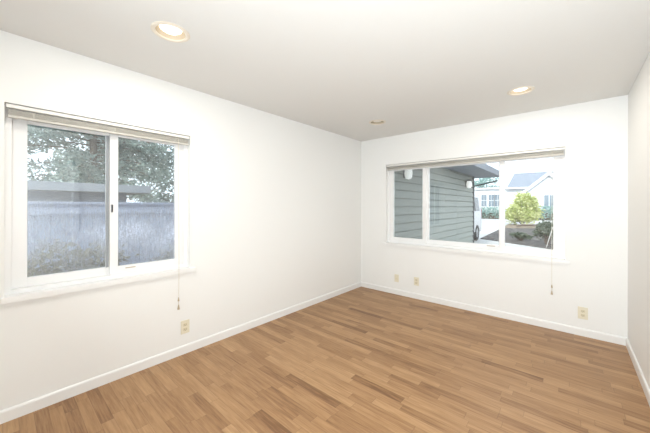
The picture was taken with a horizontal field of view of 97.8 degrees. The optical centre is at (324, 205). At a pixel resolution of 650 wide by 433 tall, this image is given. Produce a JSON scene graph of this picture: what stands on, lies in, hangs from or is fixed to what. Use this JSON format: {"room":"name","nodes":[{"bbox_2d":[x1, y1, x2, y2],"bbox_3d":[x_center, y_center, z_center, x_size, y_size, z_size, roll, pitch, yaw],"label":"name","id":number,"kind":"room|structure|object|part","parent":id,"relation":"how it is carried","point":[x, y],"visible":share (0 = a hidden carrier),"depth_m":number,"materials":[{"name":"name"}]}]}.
{"room":"empty bedroom","nodes":[
{"label":"empty bedroom","id":0,"kind":"room"},
{"bbox_2d":[0,30,360,410],"bbox_3d":[-1.106,0.132,2.926,0.160,2.440,5.050,0,0,41],"label":"wall","id":1,"kind":"structure","parent":0,"point":[274,201],"depth_m":2.71,"materials":[{"name":"white paint"}]},
{"bbox_2d":[0,104,195,306],"bbox_3d":[-1.666,-0.009,2.256,0.172,1.280,1.205,0,0,41],"label":"window","id":2,"kind":"structure","parent":1,"relation":"in","point":[19,288],"depth_m":2.10,"materials":[{"name":"white plastic"}]},
{"bbox_3d":[-1.884,-0.035,2.083,0.032,1.164,0.563,0,0,41],"label":"sash","id":3,"kind":"part","parent":2,"relation":"part of","materials":[{"name":"white plastic"}]},
{"bbox_3d":[-1.882,-0.034,2.088,0.003,1.048,0.437,0,0,41],"label":"pane","id":4,"kind":"part","parent":2,"relation":"part of","materials":[{"name":"clear glass"}]},
{"bbox_2d":[6,103,188,309],"bbox_3d":[-1.630,0.142,2.205,0.074,1.569,1.133,0,0,41],"label":"window blind","id":5,"kind":"object","parent":2,"relation":"attached to","point":[15,114],"visible":1,"depth_m":2.11,"materials":[{"name":"white"}]},
{"bbox_3d":[-1.643,-0.568,2.218,0.028,0.015,1.121,0,0,41],"label":"rail","id":6,"kind":"part","parent":5,"relation":"part of","materials":[{"name":"grey"}]},
{"bbox_3d":[-1.315,0.094,2.542,0.039,1.446,0.004,0,0,41],"label":"pull cord","id":7,"kind":"part","parent":5,"relation":"part of","materials":[{"name":"white fabric"}]},
{"bbox_3d":[-1.632,0.592,2.226,0.080,0.038,1.205,0,0,41],"label":"sill","id":8,"kind":"part","parent":2,"relation":"part of","materials":[{"name":"white wood"}]},
{"bbox_3d":[-1.523,-0.035,2.457,0.032,1.164,0.561,0,0,41],"label":"sash","id":9,"kind":"part","parent":2,"relation":"part of","materials":[{"name":"white plastic"}]},
{"bbox_3d":[-1.532,-0.034,2.451,0.003,1.048,0.441,0,0,41],"label":"pane","id":10,"kind":"part","parent":2,"relation":"part of","materials":[{"name":"clear glass"}]},
{"bbox_2d":[0,282,360,423],"bbox_3d":[-1.044,1.313,2.869,0.013,0.078,5.050,0,0,41],"label":"baseboard","id":11,"kind":"structure","parent":1,"relation":"attached to","point":[19,410],"depth_m":2.32,"materials":[{"name":"white wood"}]},
{"bbox_2d":[181,319,188,334],"bbox_3d":[-1.280,1.109,2.598,0.010,0.120,0.076,0,0,41],"label":"wall outlet","id":12,"kind":"object","parent":1,"relation":"attached to","point":[184,324],"visible":1,"depth_m":2.59,"materials":[{"name":"beige plastic"}]},
{"bbox_2d":[0,0,649,140],"bbox_3d":[0.124,-1.155,1.861,3.410,0.140,5.370,0,0,41],"label":"ceiling","id":13,"kind":"structure","parent":0,"point":[339,67],"depth_m":1.96,"materials":[{"name":"white paint"}]},
{"bbox_2d":[150,21,189,42],"bbox_3d":[-0.967,-1.126,1.778,0.220,0.093,0.220,0,0,41],"label":"recessed light","id":14,"kind":"object","parent":13,"relation":"in","point":[168,31],"visible":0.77,"depth_m":1.79,"materials":[{"name":"beige metal"}]},
{"bbox_3d":[-0.967,-1.131,1.778,0.128,0.080,0.128,0,0,41],"label":"bulb","id":15,"kind":"part","parent":14,"relation":"part of","materials":[{"name":"white glass"}]},
{"bbox_2d":[369,120,385,124],"bbox_3d":[0.679,-1.122,3.676,0.220,0.093,0.220,0,0,41],"label":"recessed light","id":16,"kind":"object","parent":13,"relation":"in","point":[373,122],"visible":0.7,"depth_m":3.71,"materials":[{"name":"beige metal"}]},
{"bbox_2d":[507,86,534,95],"bbox_3d":[1.840,-1.120,2.669,0.220,0.093,0.220,0,0,41],"label":"recessed light","id":17,"kind":"object","parent":13,"relation":"in","point":[522,90],"visible":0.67,"depth_m":2.68,"materials":[{"name":"beige metal"}]},
{"bbox_3d":[1.840,-1.125,2.669,0.128,0.080,0.128,0,0,41],"label":"bulb","id":18,"kind":"part","parent":17,"relation":"part of","materials":[{"name":"white glass"}]},
{"bbox_2d":[0,287,649,432],"bbox_3d":[0.118,1.405,1.861,3.410,0.100,5.370,0,0,41],"label":"floor","id":19,"kind":"structure","parent":0,"point":[361,359],"depth_m":2.16,"materials":[{"name":"brown wood"}]},
{"bbox_2d":[361,95,627,337],"bbox_3d":[1.828,0.139,3.828,3.410,2.440,0.160,0,0,41],"label":"wall","id":20,"kind":"structure","parent":0,"point":[593,135],"depth_m":3.19,"materials":[{"name":"white paint"}]},
{"bbox_2d":[394,274,398,281],"bbox_3d":[1.094,1.111,4.344,0.070,0.115,0.020,0,0,41],"label":"wall jack","id":21,"kind":"object","parent":20,"relation":"attached to","point":[396,277],"visible":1,"depth_m":4.35,"materials":[{"name":"beige plastic"}]},
{"bbox_2d":[414,277,418,285],"bbox_3d":[1.335,1.105,4.143,0.076,0.120,0.010,0,0,41],"label":"wall outlet","id":22,"kind":"object","parent":20,"relation":"attached to","point":[416,279],"visible":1,"depth_m":4.14,"materials":[{"name":"beige plastic"}]},
{"bbox_2d":[382,150,569,264],"bbox_3d":[1.814,-0.002,3.820,2.250,1.280,0.172,0,0,41],"label":"window","id":23,"kind":"structure","parent":20,"relation":"in","point":[557,255],"depth_m":3.50,"materials":[{"name":"white plastic"}]},
{"bbox_3d":[1.261,-0.029,4.332,0.579,1.164,0.032,0,0,41],"label":"sash","id":24,"kind":"part","parent":23,"relation":"part of","materials":[{"name":"clear glass"}]},
{"bbox_3d":[1.857,-0.027,3.850,1.004,1.164,0.032,0,0,41],"label":"sash","id":25,"kind":"part","parent":23,"relation":"part of","materials":[{"name":"white plastic"}]},
{"bbox_2d":[386,147,564,294],"bbox_3d":[1.778,0.169,3.770,2.150,1.609,0.074,0,0,41],"label":"window blind","id":26,"kind":"object","parent":23,"relation":"attached to","point":[553,152],"visible":1,"depth_m":3.58,"materials":[{"name":"white"}]},
{"bbox_3d":[1.793,-0.561,3.785,2.138,0.015,0.028,0,0,41],"label":"rail","id":27,"kind":"part","parent":26,"relation":"part of","materials":[{"name":"grey"}]},
{"bbox_3d":[1.783,0.599,3.785,2.250,0.038,0.080,0,0,41],"label":"sill","id":28,"kind":"part","parent":23,"relation":"part of","materials":[{"name":"white wood"}]},
{"bbox_3d":[2.403,-0.026,3.341,0.593,1.164,0.032,0,0,41],"label":"sash","id":29,"kind":"part","parent":23,"relation":"part of","materials":[{"name":"glass"}]},
{"bbox_2d":[361,282,625,345],"bbox_3d":[1.769,1.319,3.763,3.090,0.078,0.013,0,0,41],"label":"baseboard","id":30,"kind":"structure","parent":20,"relation":"attached to","point":[597,335],"depth_m":3.37,"materials":[{"name":"white wood"}]},
{"bbox_2d":[578,306,587,319],"bbox_3d":[2.694,1.122,2.963,0.080,0.126,0.010,0,0,41],"label":"wall outlet","id":31,"kind":"object","parent":20,"relation":"attached to","point":[582,311],"visible":1,"depth_m":2.96,"materials":[{"name":"beige plastic"}]},
{"bbox_2d":[628,53,649,388],"bbox_3d":[1.349,0.138,0.796,0.160,2.440,5.050,0,0,41],"label":"wall","id":32,"kind":"structure","parent":0,"point":[639,94],"depth_m":2.31,"materials":[{"name":"white paint"}]},
{"bbox_2d":[626,338,649,405],"bbox_3d":[1.903,1.320,1.570,0.013,0.078,3.150,0,0,41],"label":"baseboard","id":33,"kind":"structure","parent":32,"relation":"attached to","point":[638,370],"depth_m":2.23,"materials":[{"name":"white wood"}]},
{"label":"outside","id":34,"kind":"structure","parent":0,"visible":0},
{"bbox_3d":[20.265,1.607,27.441,80.000,0.180,120.000,0,0,41],"label":"ground","id":35,"kind":"structure","parent":34,"visible":0},
{"bbox_2d":[27,237,140,276],"bbox_3d":[-2.665,0.885,3.045,1.162,1.146,1.181,0,0,41],"label":"shrub","id":36,"kind":"object","parent":35,"relation":"on","point":[74,265],"visible":0.23,"depth_m":2.95,"materials":[{"name":"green plant"}]},
{"bbox_2d":[27,180,150,205],"bbox_3d":[-6.688,0.501,4.954,2.550,1.880,5.700,0,0,41],"label":"garden shed","id":37,"kind":"object","parent":35,"relation":"on","point":[46,191],"visible":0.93,"depth_m":5.47,"materials":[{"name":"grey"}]},
{"bbox_2d":[27,125,173,202],"bbox_3d":[-8.528,-2.785,10.607,7.466,8.447,6.767,0,0,20],"label":"evergreen tree","id":38,"kind":"object","parent":35,"relation":"on","point":[75,168],"visible":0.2,"depth_m":10.04,"materials":[{"name":"green plant"}]},
{"bbox_2d":[27,201,173,273],"bbox_3d":[-2.697,0.699,4.482,0.120,1.500,10.218,0,0,41],"label":"fence","id":39,"kind":"object","parent":35,"relation":"on","point":[63,221],"visible":0.09,"depth_m":3.87,"materials":[{"name":"white wood"}]},
{"bbox_3d":[-2.713,0.064,4.419,0.035,0.090,10.100,0,0,41],"label":"rail","id":40,"kind":"part","parent":39,"relation":"part of","materials":[{"name":"white wood"}]},
{"bbox_3d":[-2.734,-0.036,4.437,0.120,0.030,10.100,0,0,41],"label":"cap rail","id":41,"kind":"part","parent":39,"relation":"part of","materials":[{"name":"white wood"}]},
{"bbox_2d":[149,244,173,261],"bbox_3d":[-2.119,0.986,4.074,0.873,0.945,0.920,0,0,-34],"label":"shrub","id":42,"kind":"object","parent":35,"relation":"on","point":[170,253],"visible":0.04,"depth_m":3.98,"materials":[{"name":"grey plant"}]},
{"bbox_2d":[474,177,498,187],"bbox_3d":[25.423,-1.810,44.291,4.078,6.637,4.329,0,0,41],"label":"street tree","id":43,"kind":"object","parent":35,"relation":"on","point":[482,181],"visible":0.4,"depth_m":43.95,"materials":[{"name":"green plant"}]},
{"bbox_2d":[481,206,498,218],"bbox_3d":[17.930,0.833,33.709,6.395,1.520,1.238,0,0,41],"label":"clipped hedge","id":44,"kind":"object","parent":35,"relation":"on","point":[485,215],"visible":0.25,"depth_m":32.55,"materials":[{"name":"green plant"}]},
{"bbox_3d":[17.944,1.155,33.692,4.900,0.675,0.200,0,0,41],"label":"stem","id":45,"kind":"part","parent":44,"relation":"part of","materials":[{"name":"green plant"}]},
{"bbox_2d":[474,171,552,212],"bbox_3d":[22.768,-1.347,37.110,15.900,5.700,11.120,0,0,41],"label":"house","id":46,"kind":"structure","parent":35,"relation":"on","point":[540,184],"depth_m":33.73,"materials":[{"name":"white"}]},
{"bbox_2d":[538,205,552,220],"bbox_3d":[23.162,0.765,28.838,4.188,1.704,1.237,0,0,41],"label":"clipped hedge","id":47,"kind":"object","parent":35,"relation":"on","point":[549,215],"visible":0.27,"depth_m":28.97,"materials":[{"name":"green plant"}]},
{"bbox_3d":[23.143,1.128,28.850,2.700,0.750,0.200,0,0,41],"label":"stem","id":48,"kind":"part","parent":47,"relation":"part of","materials":[{"name":"green plant"}]},
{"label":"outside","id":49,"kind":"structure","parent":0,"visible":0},
{"bbox_2d":[480,228,552,249],"bbox_3d":[12.182,1.490,12.081,10.080,0.060,19.000,0,0,41],"label":"bed","id":50,"kind":"object","parent":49,"point":[494,236],"visible":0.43,"depth_m":12.55,"materials":[{"name":"brown soil"}]},
{"bbox_2d":[509,232,532,240],"bbox_3d":[8.112,1.269,11.747,0.845,0.395,0.836,0,0,41],"label":"shrub","id":51,"kind":"object","parent":50,"relation":"on","point":[520,236],"visible":1,"depth_m":11.61,"materials":[{"name":"green plant"}]},
{"bbox_2d":[532,219,552,244],"bbox_3d":[8.188,0.975,10.494,0.866,0.972,0.924,0,0,-33],"label":"shrub","id":52,"kind":"object","parent":50,"relation":"on","point":[544,228],"visible":0.77,"depth_m":10.40,"materials":[{"name":"green plant"}]},
{"bbox_3d":[8.190,1.119,10.497,0.388,0.683,0.431,0,0,-29],"label":"stem","id":53,"kind":"part","parent":52,"relation":"part of","materials":[{"name":"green plant"}]},
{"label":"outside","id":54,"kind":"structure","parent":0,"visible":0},
{"bbox_2d":[474,223,507,241],"bbox_3d":[8.095,1.487,19.135,6.193,0.030,14.620,0,0,38],"label":"driveway","id":55,"kind":"structure","parent":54,"point":[487,228],"depth_m":17.64,"materials":[{"name":"concrete"}]},
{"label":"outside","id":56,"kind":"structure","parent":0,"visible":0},
{"bbox_2d":[474,239,544,248],"bbox_3d":[6.204,1.485,6.808,12.200,0.025,10.000,0,0,41],"label":"path","id":57,"kind":"structure","parent":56,"point":[482,241],"depth_m":11.07,"materials":[{"name":"concrete"}]},
{"bbox_2d":[394,167,473,242],"bbox_3d":[3.088,0.181,7.852,0.140,2.560,7.550,0,0,41],"label":"wall","id":58,"kind":"structure","parent":57,"relation":"on","point":[451,201],"depth_m":7.79,"materials":[{"name":"paint"}]},
{"bbox_2d":[403,170,412,179],"bbox_3d":[1.800,-0.719,6.132,0.186,0.305,0.172,0,0,41],"label":"wall lantern","id":59,"kind":"object","parent":58,"relation":"attached to","point":[407,174],"visible":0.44,"depth_m":6.07,"materials":[{"name":"grey glass"}]},
{"bbox_2d":[466,180,471,187],"bbox_3d":[4.959,-0.752,9.772,0.186,0.305,0.172,0,0,41],"label":"wall lantern","id":60,"kind":"object","parent":58,"relation":"attached to","point":[468,182],"visible":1,"depth_m":9.71,"materials":[{"name":"grey glass"}]},
{"bbox_2d":[443,164,498,186],"bbox_3d":[2.228,-0.989,9.368,5.030,0.564,7.510,0,0,41],"label":"roof","id":61,"kind":"object","parent":58,"relation":"on","point":[477,170],"visible":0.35,"depth_m":9.06,"materials":[{"name":"grey paint"}]},
{"bbox_3d":[5.523,0.186,10.658,0.140,2.560,0.120,0,0,41],"label":"corner post","id":62,"kind":"part","parent":58,"relation":"part of","materials":[{"name":"grey"}]},
{"bbox_2d":[474,192,481,240],"bbox_3d":[4.773,0.437,11.473,1.890,2.065,4.810,0,0,41],"label":"van","id":63,"kind":"object","parent":57,"relation":"on","point":[477,206],"visible":0.21,"depth_m":12.09,"materials":[{"name":"white paint"}]},
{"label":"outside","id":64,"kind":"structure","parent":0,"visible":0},
{"bbox_2d":[481,219,551,223],"bbox_3d":[18.758,1.509,25.704,80.000,0.050,9.600,0,0,41],"label":"road","id":65,"kind":"structure","parent":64,"point":[490,221],"depth_m":26.60,"materials":[{"name":"grey concrete"}]},
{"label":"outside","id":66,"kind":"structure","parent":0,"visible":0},
{"bbox_2d":[505,224,535,227],"bbox_3d":[16.769,1.472,17.368,10.080,0.035,5.000,0,0,41],"label":"soil strip","id":67,"kind":"object","parent":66,"point":[508,225],"visible":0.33,"depth_m":19.79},
{"bbox_2d":[505,190,545,223],"bbox_3d":[14.873,0.171,21.495,2.373,2.712,2.601,0,0,-28],"label":"round bush","id":68,"kind":"object","parent":67,"relation":"on","point":[524,209],"visible":1,"depth_m":20.88,"materials":[{"name":"green plant"}]},
{"bbox_2d":[516,224,536,226],"bbox_3d":[14.222,1.329,18.914,2.949,0.230,0.157,0,0,-1],"label":"fallen branch","id":69,"kind":"object","parent":67,"relation":"on","point":[521,224],"visible":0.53,"depth_m":18.84,"materials":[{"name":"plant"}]}
]}

